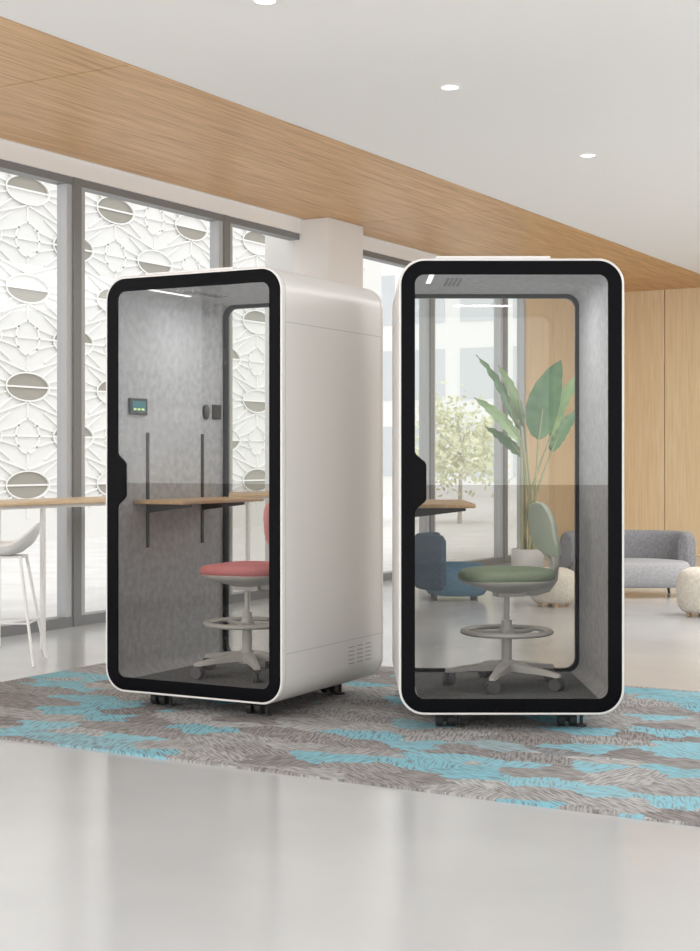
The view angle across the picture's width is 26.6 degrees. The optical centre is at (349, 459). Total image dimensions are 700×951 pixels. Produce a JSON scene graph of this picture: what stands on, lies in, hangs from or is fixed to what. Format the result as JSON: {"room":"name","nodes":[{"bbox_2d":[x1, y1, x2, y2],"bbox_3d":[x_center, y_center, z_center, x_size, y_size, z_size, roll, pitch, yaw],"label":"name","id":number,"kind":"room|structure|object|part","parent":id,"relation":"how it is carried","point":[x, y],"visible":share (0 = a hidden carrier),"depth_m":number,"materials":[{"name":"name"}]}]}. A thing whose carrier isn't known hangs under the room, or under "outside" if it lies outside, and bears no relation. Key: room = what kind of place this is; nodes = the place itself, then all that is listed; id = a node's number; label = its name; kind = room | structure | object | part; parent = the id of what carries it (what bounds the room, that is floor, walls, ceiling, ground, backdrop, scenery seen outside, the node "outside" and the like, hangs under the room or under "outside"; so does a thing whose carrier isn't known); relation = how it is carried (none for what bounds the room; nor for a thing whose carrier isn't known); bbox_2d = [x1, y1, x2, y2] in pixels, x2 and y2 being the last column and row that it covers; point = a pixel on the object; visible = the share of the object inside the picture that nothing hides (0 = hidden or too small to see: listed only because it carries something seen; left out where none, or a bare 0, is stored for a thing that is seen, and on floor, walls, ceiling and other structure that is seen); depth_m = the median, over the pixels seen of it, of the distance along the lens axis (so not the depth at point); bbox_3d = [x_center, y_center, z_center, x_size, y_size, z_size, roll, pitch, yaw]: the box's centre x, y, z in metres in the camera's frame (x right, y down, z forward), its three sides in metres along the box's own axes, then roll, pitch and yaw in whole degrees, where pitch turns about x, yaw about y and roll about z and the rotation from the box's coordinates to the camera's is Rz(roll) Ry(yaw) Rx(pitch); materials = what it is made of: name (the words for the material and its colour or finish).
{"room":"common room","nodes":[
{"label":"common room","id":0,"kind":"room"},
{"bbox_2d":[57,184,71,616],"bbox_3d":[-2.742,-0.470,10.890,0.100,3.420,1.990,0,0,30],"label":"window frame","id":1,"kind":"structure","parent":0,"point":[64,191],"depth_m":11.70,"materials":[{"name":"grey metal"}]},
{"bbox_2d":[0,556,699,950],"bbox_3d":[3.794,1.380,7.451,14.880,0.120,23.700,0,0,30],"label":"floor","id":2,"kind":"structure","parent":0,"point":[100,851],"depth_m":5.00,"materials":[{"name":"concrete"}]},
{"bbox_2d":[0,523,47,666],"bbox_3d":[-2.220,0.865,9.650,0.420,0.914,0.420,0,0,0],"label":"bar stool","id":3,"kind":"object","parent":2,"relation":"on","point":[8,549],"visible":1,"depth_m":9.54,"materials":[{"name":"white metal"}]},
{"bbox_2d":[0,491,268,649],"bbox_3d":[-1.653,0.802,11.577,0.560,1.035,6.000,0,0,30],"label":"bar table","id":4,"kind":"object","parent":2,"relation":"on","point":[42,503],"visible":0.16,"depth_m":10.35,"materials":[{"name":"brown wood"}]},
{"bbox_2d":[0,159,298,636],"bbox_3d":[-1.702,-0.460,12.692,0.140,3.560,6.150,0,0,30],"label":"window","id":5,"kind":"structure","parent":2,"relation":"on","point":[77,182],"depth_m":11.77,"materials":[{"name":"grey metal"}]},
{"bbox_3d":[-2.742,-0.460,10.890,0.120,3.560,1.990,0,0,30],"label":"sash","id":6,"kind":"part","parent":5,"relation":"part of","materials":[{"name":"white glass"}]},
{"bbox_2d":[82,187,222,614],"bbox_3d":[-1.702,-0.470,12.691,0.100,3.420,1.990,0,0,30],"label":"stile","id":7,"kind":"object","parent":5,"relation":"attached to","point":[216,227],"depth_m":11.86,"materials":[{"name":"grey metal"}]},
{"bbox_3d":[-1.702,-0.460,12.691,0.120,3.560,1.990,0,0,30],"label":"sash","id":8,"kind":"part","parent":5,"relation":"part of","materials":[{"name":"white glass"}]},
{"bbox_3d":[-1.182,-0.460,13.592,0.140,3.560,0.090,0,0,30],"label":"mullion","id":9,"kind":"part","parent":5,"relation":"part of","materials":[{"name":"grey metal"}]},
{"bbox_2d":[230,223,232,594],"bbox_3d":[-0.662,-0.470,14.493,0.100,3.420,1.990,0,0,30],"label":"stile","id":10,"kind":"object","parent":5,"relation":"attached to","point":[231,225],"depth_m":13.65,"materials":[{"name":"grey metal"}]},
{"bbox_3d":[-0.662,-0.460,14.493,0.120,3.560,1.990,0,0,30],"label":"sash","id":11,"kind":"part","parent":5,"relation":"part of","materials":[{"name":"white glass"}]},
{"bbox_2d":[265,217,362,560],"bbox_3d":[-0.361,-0.528,14.965,0.750,3.697,0.680,0,0,30],"label":"column","id":12,"kind":"structure","parent":2,"relation":"on","point":[331,249],"depth_m":14.71,"materials":[{"name":"white paint"}]},
{"bbox_2d":[0,663,699,826],"bbox_3d":[1.575,1.315,6.879,8.150,0.010,3.010,0,0,30],"label":"area rug","id":13,"kind":"object","parent":2,"relation":"on","point":[639,759],"visible":0.67,"depth_m":6.94,"materials":[{"name":"carpet"}]},
{"bbox_2d":[106,267,382,715],"bbox_3d":[-0.558,0.158,8.103,1.102,2.304,1.104,0,0,29],"label":"booth","id":14,"kind":"object","parent":13,"relation":"on","point":[168,501],"visible":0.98,"depth_m":8.00,"materials":[{"name":"white"}]},
{"bbox_3d":[-1.222,0.105,7.844,0.085,0.290,0.016,0,0,29],"label":"door handle","id":15,"kind":"part","parent":14,"relation":"part of","materials":[{"name":"black plastic"}]},
{"bbox_3d":[-1.151,-0.290,8.034,0.014,0.090,0.160,0,0,29],"label":"touch panel","id":16,"kind":"part","parent":14,"relation":"part of","materials":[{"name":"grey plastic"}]},
{"bbox_2d":[134,497,263,504],"bbox_3d":[-0.835,0.227,8.284,0.329,0.022,0.810,0,0,29],"label":"shelf","id":17,"kind":"object","parent":14,"relation":"attached to","point":[137,500],"depth_m":8.11,"materials":[{"name":"brown wood"}]},
{"bbox_2d":[212,405,220,418],"bbox_3d":[-0.785,-0.282,8.712,0.010,0.085,0.090,0,0,29],"label":"power socket","id":18,"kind":"object","parent":14,"relation":"attached to","point":[216,409],"depth_m":8.70,"materials":[{"name":"black plastic"}]},
{"bbox_2d":[190,502,268,682],"bbox_3d":[-0.553,0.693,8.090,0.642,0.950,0.616,0,0,24],"label":"swivel chair","id":19,"kind":"object","parent":14,"relation":"on","point":[248,576],"visible":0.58,"depth_m":7.93,"materials":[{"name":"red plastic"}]},
{"bbox_2d":[200,561,268,575],"bbox_3d":[-0.560,0.594,8.060,0.486,0.069,0.464,0,0,24],"label":"seat cushion","id":20,"kind":"object","parent":19,"relation":"on","point":[234,568],"depth_m":7.87,"materials":[{"name":"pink fabric"}]},
{"bbox_3d":[-0.358,0.363,7.970,0.114,0.290,0.345,0,0,24],"label":"backrest","id":21,"kind":"part","parent":19,"relation":"part of","materials":[{"name":"pink"}]},
{"bbox_3d":[-0.312,0.129,8.557,1.010,2.107,0.030,0,0,29],"label":"frame","id":22,"kind":"part","parent":14,"relation":"part of","materials":[{"name":"black"}]},
{"bbox_2d":[392,256,623,726],"bbox_3d":[0.777,0.158,7.663,1.087,2.304,1.104,0,0,0],"label":"booth","id":23,"kind":"object","parent":13,"relation":"on","point":[594,681],"visible":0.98,"depth_m":7.35,"materials":[{"name":"white"}]},
{"bbox_3d":[0.325,0.105,7.119,0.085,0.290,0.016,0,0,0],"label":"door handle","id":24,"kind":"part","parent":23,"relation":"part of","materials":[{"name":"black"}]},
{"bbox_2d":[418,500,475,507],"bbox_3d":[0.455,0.227,7.690,0.329,0.022,0.810,0,0,0],"label":"shelf","id":25,"kind":"object","parent":23,"relation":"attached to","point":[428,503],"depth_m":7.29,"materials":[{"name":"brown wood"}]},
{"bbox_3d":[0.777,0.129,8.180,0.995,2.107,0.030,0,0,0],"label":"frame","id":26,"kind":"part","parent":23,"relation":"part of","materials":[{"name":"black"}]},
{"bbox_2d":[443,502,564,694],"bbox_3d":[0.799,0.693,7.699,0.642,0.950,0.616,0,0,-14],"label":"swivel chair","id":27,"kind":"object","parent":23,"relation":"on","point":[506,582],"visible":1,"depth_m":7.62,"materials":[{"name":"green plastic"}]},
{"bbox_2d":[458,566,555,582],"bbox_3d":[0.812,0.594,7.670,0.486,0.069,0.464,0,0,-14],"label":"seat cushion","id":28,"kind":"object","parent":27,"relation":"on","point":[477,574],"depth_m":7.49,"materials":[{"name":"green fabric"}]},
{"bbox_3d":[1.027,0.363,7.723,0.114,0.290,0.345,0,0,-14],"label":"backrest","id":29,"kind":"part","parent":27,"relation":"part of","materials":[{"name":"green plastic"}]},
{"bbox_2d":[363,250,506,580],"bbox_3d":[0.920,-0.460,17.234,0.140,3.560,4.160,0,0,30],"label":"window","id":30,"kind":"structure","parent":2,"relation":"on","point":[431,301],"depth_m":17.16,"materials":[{"name":"grey"}]},
{"bbox_3d":[0.378,-0.460,16.294,0.120,3.560,1.990,0,0,30],"label":"sash","id":31,"kind":"part","parent":30,"relation":"part of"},
{"bbox_2d":[419,299,428,532],"bbox_3d":[0.378,-0.470,16.294,0.100,3.420,1.990,0,0,30],"label":"stile","id":32,"kind":"object","parent":30,"relation":"attached to","point":[423,303],"depth_m":17.10,"materials":[{"name":"grey metal"}]},
{"bbox_2d":[434,299,502,556],"bbox_3d":[1.418,-0.470,18.095,0.100,3.420,1.990,0,0,30],"label":"stile","id":33,"kind":"object","parent":30,"relation":"attached to","point":[498,303],"depth_m":18.90,"materials":[{"name":"grey metal"}]},
{"bbox_3d":[1.418,-0.460,18.096,0.120,3.560,1.990,0,0,30],"label":"sash","id":34,"kind":"part","parent":30,"relation":"part of","materials":[{"name":"grey metal"}]},
{"bbox_3d":[1.938,-0.460,18.996,0.140,3.560,0.090,0,0,30],"label":"mullion","id":35,"kind":"part","parent":30,"relation":"part of","materials":[{"name":"grey metal"}]},
{"bbox_2d":[415,532,485,600],"bbox_3d":[0.955,1.010,14.100,0.710,0.620,0.704,0,0,0],"label":"lounge chair","id":36,"kind":"object","parent":2,"relation":"on","point":[436,575],"visible":0.86,"depth_m":13.80,"materials":[{"name":"blue fabric"}]},
{"bbox_2d":[474,355,573,566],"bbox_3d":[1.820,0.120,15.054,1.152,2.400,0.439,0,0,0],"label":"potted plant","id":37,"kind":"object","parent":2,"relation":"on","point":[547,402],"visible":0.74,"depth_m":14.97,"materials":[{"name":"green plant"}]},
{"bbox_2d":[511,548,543,566],"bbox_3d":[1.800,1.110,15.000,0.330,0.420,0.330,0,0,0],"label":"pot","id":38,"kind":"object","parent":37,"relation":"attached to","point":[519,556],"depth_m":14.86,"materials":[{"name":"white ceramic"}]},
{"bbox_2d":[531,567,573,606],"bbox_3d":[1.840,1.149,13.400,0.440,0.342,0.440,0,0,30],"label":"pouf","id":39,"kind":"object","parent":2,"relation":"on","point":[562,591],"visible":0.57,"depth_m":13.22,"materials":[{"name":"beige fabric"}]},
{"bbox_2d":[560,530,695,592],"bbox_3d":[2.720,1.011,14.470,1.337,0.622,0.860,0,0,0],"label":"lounge sofa","id":40,"kind":"object","parent":2,"relation":"on","point":[652,558],"visible":0.48,"depth_m":14.45,"materials":[{"name":"grey fabric"}]},
{"bbox_2d":[676,567,699,615],"bbox_3d":[3.020,1.117,12.550,0.500,0.406,0.500,0,0,30],"label":"pouf","id":41,"kind":"object","parent":2,"relation":"on","point":[688,580],"visible":1,"depth_m":12.41,"materials":[{"name":"beige fabric"}]},
{"bbox_2d":[0,0,699,273],"bbox_3d":[3.794,-2.480,7.451,14.880,0.200,23.700,0,0,30],"label":"ceiling","id":42,"kind":"structure","parent":0,"point":[545,84],"depth_m":9.23,"materials":[{"name":"white paint"}]},
{"bbox_2d":[251,0,278,5],"bbox_3d":[-0.440,-2.377,7.660,0.142,0.011,0.142,0,0,30],"label":"recessed light","id":43,"kind":"object","parent":42,"relation":"in","point":[259,2],"depth_m":7.68,"materials":[{"name":"white"}]},
{"bbox_2d":[439,84,460,90],"bbox_3d":[0.638,-2.377,9.440,0.142,0.011,0.142,0,0,30],"label":"recessed light","id":44,"kind":"object","parent":42,"relation":"in","point":[448,87],"depth_m":9.44,"materials":[{"name":"white"}]},
{"bbox_2d":[579,153,596,157],"bbox_3d":[1.857,-2.377,11.550,0.142,0.011,0.142,0,0,30],"label":"recessed light","id":45,"kind":"object","parent":42,"relation":"in","point":[586,155],"depth_m":11.55,"materials":[{"name":"white"}]},
{"bbox_2d":[507,299,525,555],"bbox_3d":[2.120,-0.470,19.312,0.100,3.420,0.640,0,0,30],"label":"stile","id":46,"kind":"object","parent":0,"point":[521,303],"depth_m":19.53,"materials":[{"name":"grey metal"}]},
{"bbox_2d":[526,299,573,547],"bbox_3d":[2.781,-0.530,20.478,0.100,3.700,1.950,0,0,30],"label":"wall","id":47,"kind":"structure","parent":0,"point":[549,322],"depth_m":20.39,"materials":[{"name":"brown wood"}]},
{"bbox_2d":[0,139,436,261],"bbox_3d":[-3.101,-2.310,10.249,0.140,0.140,21.650,0,0,30],"label":"window header","id":48,"kind":"object","parent":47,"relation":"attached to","point":[9,151],"depth_m":12.71,"materials":[{"name":"white paint"}]},
{"bbox_2d":[624,288,699,555],"bbox_3d":[9.694,-0.530,17.670,14.880,3.700,0.100,0,0,30],"label":"wall","id":49,"kind":"structure","parent":0,"point":[662,327],"depth_m":20.68,"materials":[{"name":"brown wood"}]},
{"bbox_2d":[0,16,699,291],"bbox_3d":[-1.609,-2.393,10.513,2.100,0.030,23.586,0,0,30],"label":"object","id":50,"kind":"structure","parent":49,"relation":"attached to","point":[58,95],"depth_m":11.75,"materials":[{"name":"brown wood"}]},
{"label":"outside","id":51,"kind":"structure","parent":0,"visible":0},
{"bbox_2d":[1,496,516,622],"bbox_3d":[-19.397,1.500,34.293,52.110,0.240,80.000,0,0,30],"label":"ground","id":52,"kind":"structure","parent":51,"point":[472,539],"depth_m":22.08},
{"bbox_2d":[0,172,380,541],"bbox_3d":[-6.866,-4.130,22.697,0.610,11.100,29.554,0,0,30],"label":"facade","id":53,"kind":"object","parent":52,"relation":"on","point":[123,238],"visible":0.23,"depth_m":26.07,"materials":[{"name":"white"}]},
{"bbox_2d":[381,263,516,497],"bbox_3d":[8.922,-4.530,55.453,18.000,12.300,5.030,0,0,30],"label":"building","id":54,"kind":"structure","parent":52,"relation":"on","point":[464,328],"depth_m":55.46,"materials":[{"name":"white"}]},
{"bbox_2d":[415,381,515,523],"bbox_3d":[2.510,-0.165,32.123,2.872,3.093,2.876,0,0,6],"label":"tree","id":55,"kind":"object","parent":52,"relation":"on","point":[452,458],"visible":0.8,"depth_m":31.95,"materials":[{"name":"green plant"}]}
]}

